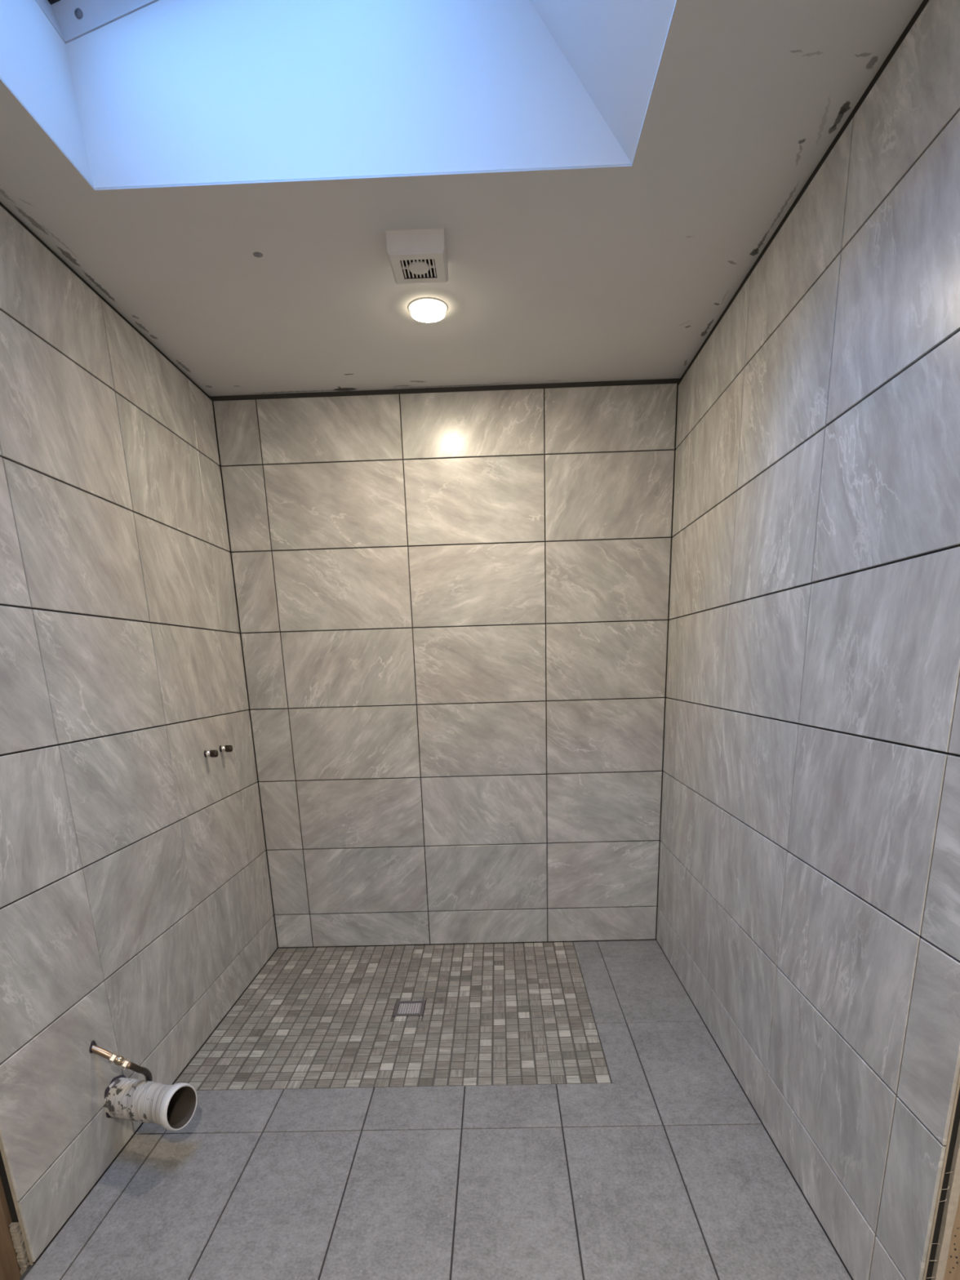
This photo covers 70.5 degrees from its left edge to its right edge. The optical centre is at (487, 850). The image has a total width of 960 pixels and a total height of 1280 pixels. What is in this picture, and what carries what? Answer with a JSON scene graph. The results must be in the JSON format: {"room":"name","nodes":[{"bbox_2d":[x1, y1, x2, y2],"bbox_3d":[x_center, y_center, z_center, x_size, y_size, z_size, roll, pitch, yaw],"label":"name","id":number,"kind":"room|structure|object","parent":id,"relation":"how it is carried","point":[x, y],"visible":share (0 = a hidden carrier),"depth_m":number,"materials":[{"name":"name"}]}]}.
{"room":"building under construction","nodes":[
{"label":"building under construction","id":0,"kind":"room"},
{"bbox_2d":[0,201,277,1265],"bbox_3d":[-1.190,-0.417,2.283,0.200,2.590,2.046,-1,15,1],"label":"wall","id":1,"kind":"structure","parent":0,"point":[136,912],"depth_m":1.93,"materials":[{"name":"grey tile"}]},
{"bbox_2d":[88,1040,152,1081],"bbox_3d":[-1.011,0.602,1.895,0.080,0.192,0.148,11,20,40],"label":"supply pipe","id":2,"kind":"object","parent":1,"relation":"attached to","point":[113,1057],"visible":0.98,"depth_m":1.86,"materials":[{"name":"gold metal"}]},
{"bbox_2d":[102,1075,197,1131],"bbox_3d":[-0.973,0.706,1.920,0.271,0.129,0.125,3,16,17],"label":"pipe","id":3,"kind":"object","parent":1,"relation":"attached to","point":[171,1107],"visible":0.98,"depth_m":1.89,"materials":[{"name":"white plastic"}]},
{"bbox_2d":[204,750,218,757],"bbox_3d":[-1.059,-0.371,2.602,0.047,0.029,0.029,-1,15,1],"label":"pipe stub","id":4,"kind":"object","parent":1,"relation":"attached to","point":[212,753],"visible":1,"depth_m":2.59,"materials":[{"name":"silver metal"}]},
{"bbox_2d":[219,744,233,751],"bbox_3d":[-1.057,-0.412,2.747,0.047,0.029,0.029,-1,15,1],"label":"pipe stub","id":5,"kind":"object","parent":1,"relation":"attached to","point":[228,748],"visible":1,"depth_m":2.74,"materials":[{"name":"silver metal"}]},
{"bbox_2d":[0,0,675,187],"bbox_3d":[-0.311,-1.683,1.082,1.308,0.525,0.890,-1,15,1],"label":"wall","id":6,"kind":"structure","parent":0,"point":[165,92],"depth_m":1.50,"materials":[{"name":"white paint"}]},
{"bbox_2d":[35,0,159,44],"bbox_3d":[-0.527,-1.845,1.040,0.992,0.383,0.950,-1,15,1],"label":"window","id":7,"kind":"structure","parent":6,"relation":"in","point":[72,20],"depth_m":1.48,"materials":[{"name":"white paint"}]},
{"bbox_2d":[18,940,853,1279],"bbox_3d":[-0.120,1.158,1.299,3.800,0.250,4.750,-1,15,1],"label":"floor","id":8,"kind":"structure","parent":0,"point":[667,1169],"depth_m":1.96,"materials":[{"name":"grey tile"}]},
{"bbox_2d":[0,1177,21,1279],"bbox_3d":[-1.188,-0.123,1.324,0.096,2.546,0.048,-1,15,1],"label":"stud","id":9,"kind":"object","parent":8,"relation":"on","point":[10,1268],"visible":0.5,"depth_m":1.59,"materials":[{"name":"brown wood"}]},
{"bbox_2d":[8,1222,29,1275],"bbox_3d":[-1.095,0.987,1.609,0.021,0.250,0.013,-1,15,1],"label":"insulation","id":10,"kind":"object","parent":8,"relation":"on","point":[15,1231],"visible":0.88,"depth_m":1.59,"materials":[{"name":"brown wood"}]},
{"bbox_2d":[392,1000,426,1017],"bbox_3d":[-0.319,0.649,2.770,0.120,0.017,0.120,-1,15,1],"label":"floor drain","id":11,"kind":"object","parent":8,"relation":"on","point":[406,1010],"visible":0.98,"depth_m":2.77,"materials":[{"name":"metal"}]},
{"bbox_2d":[926,1121,959,1279],"bbox_3d":[0.837,-0.170,1.008,0.119,2.407,0.051,-1,15,1],"label":"stud","id":12,"kind":"object","parent":8,"relation":"on","point":[947,1259],"visible":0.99,"depth_m":1.22,"materials":[{"name":"beige wood"}]},
{"bbox_2d":[209,377,680,949],"bbox_3d":[-0.141,-0.702,3.148,2.375,2.560,0.200,-1,15,1],"label":"wall","id":13,"kind":"structure","parent":0,"point":[452,603],"depth_m":3.00,"materials":[{"name":"grey tile"}]},
{"bbox_2d":[0,0,923,396],"bbox_3d":[-0.194,-1.287,0.629,3.800,0.005,4.750,-1,15,1],"label":"ceiling","id":14,"kind":"structure","parent":0,"point":[607,273],"depth_m":1.76,"materials":[{"name":"white paint"}]},
{"bbox_2d":[385,228,448,284],"bbox_3d":[-0.185,-1.586,1.820,0.151,0.050,0.154,-1,15,1],"label":"fan","id":15,"kind":"object","parent":14,"relation":"attached to","point":[415,255],"visible":1,"depth_m":1.77,"materials":[{"name":"white plastic"}]},
{"bbox_2d":[401,258,435,278],"bbox_3d":[-0.185,-1.566,1.825,0.092,0.005,0.092,-1,15,1],"label":"grille","id":16,"kind":"object","parent":15,"relation":"attached to","point":[415,269],"depth_m":1.83,"materials":[{"name":"white plastic"}]},
{"bbox_2d":[408,297,447,322],"bbox_3d":[-0.187,-1.685,2.124,0.123,0.021,0.123,-1,15,1],"label":"recessed light","id":17,"kind":"object","parent":14,"relation":"in","point":[420,308],"visible":1,"depth_m":2.10,"materials":[{"name":"white"}]},
{"bbox_2d":[656,0,959,1279],"bbox_3d":[0.795,-0.445,2.110,0.026,2.560,2.313,-1,15,1],"label":"wall","id":18,"kind":"structure","parent":0,"point":[808,912],"depth_m":1.50,"materials":[{"name":"grey tile"}]}
]}

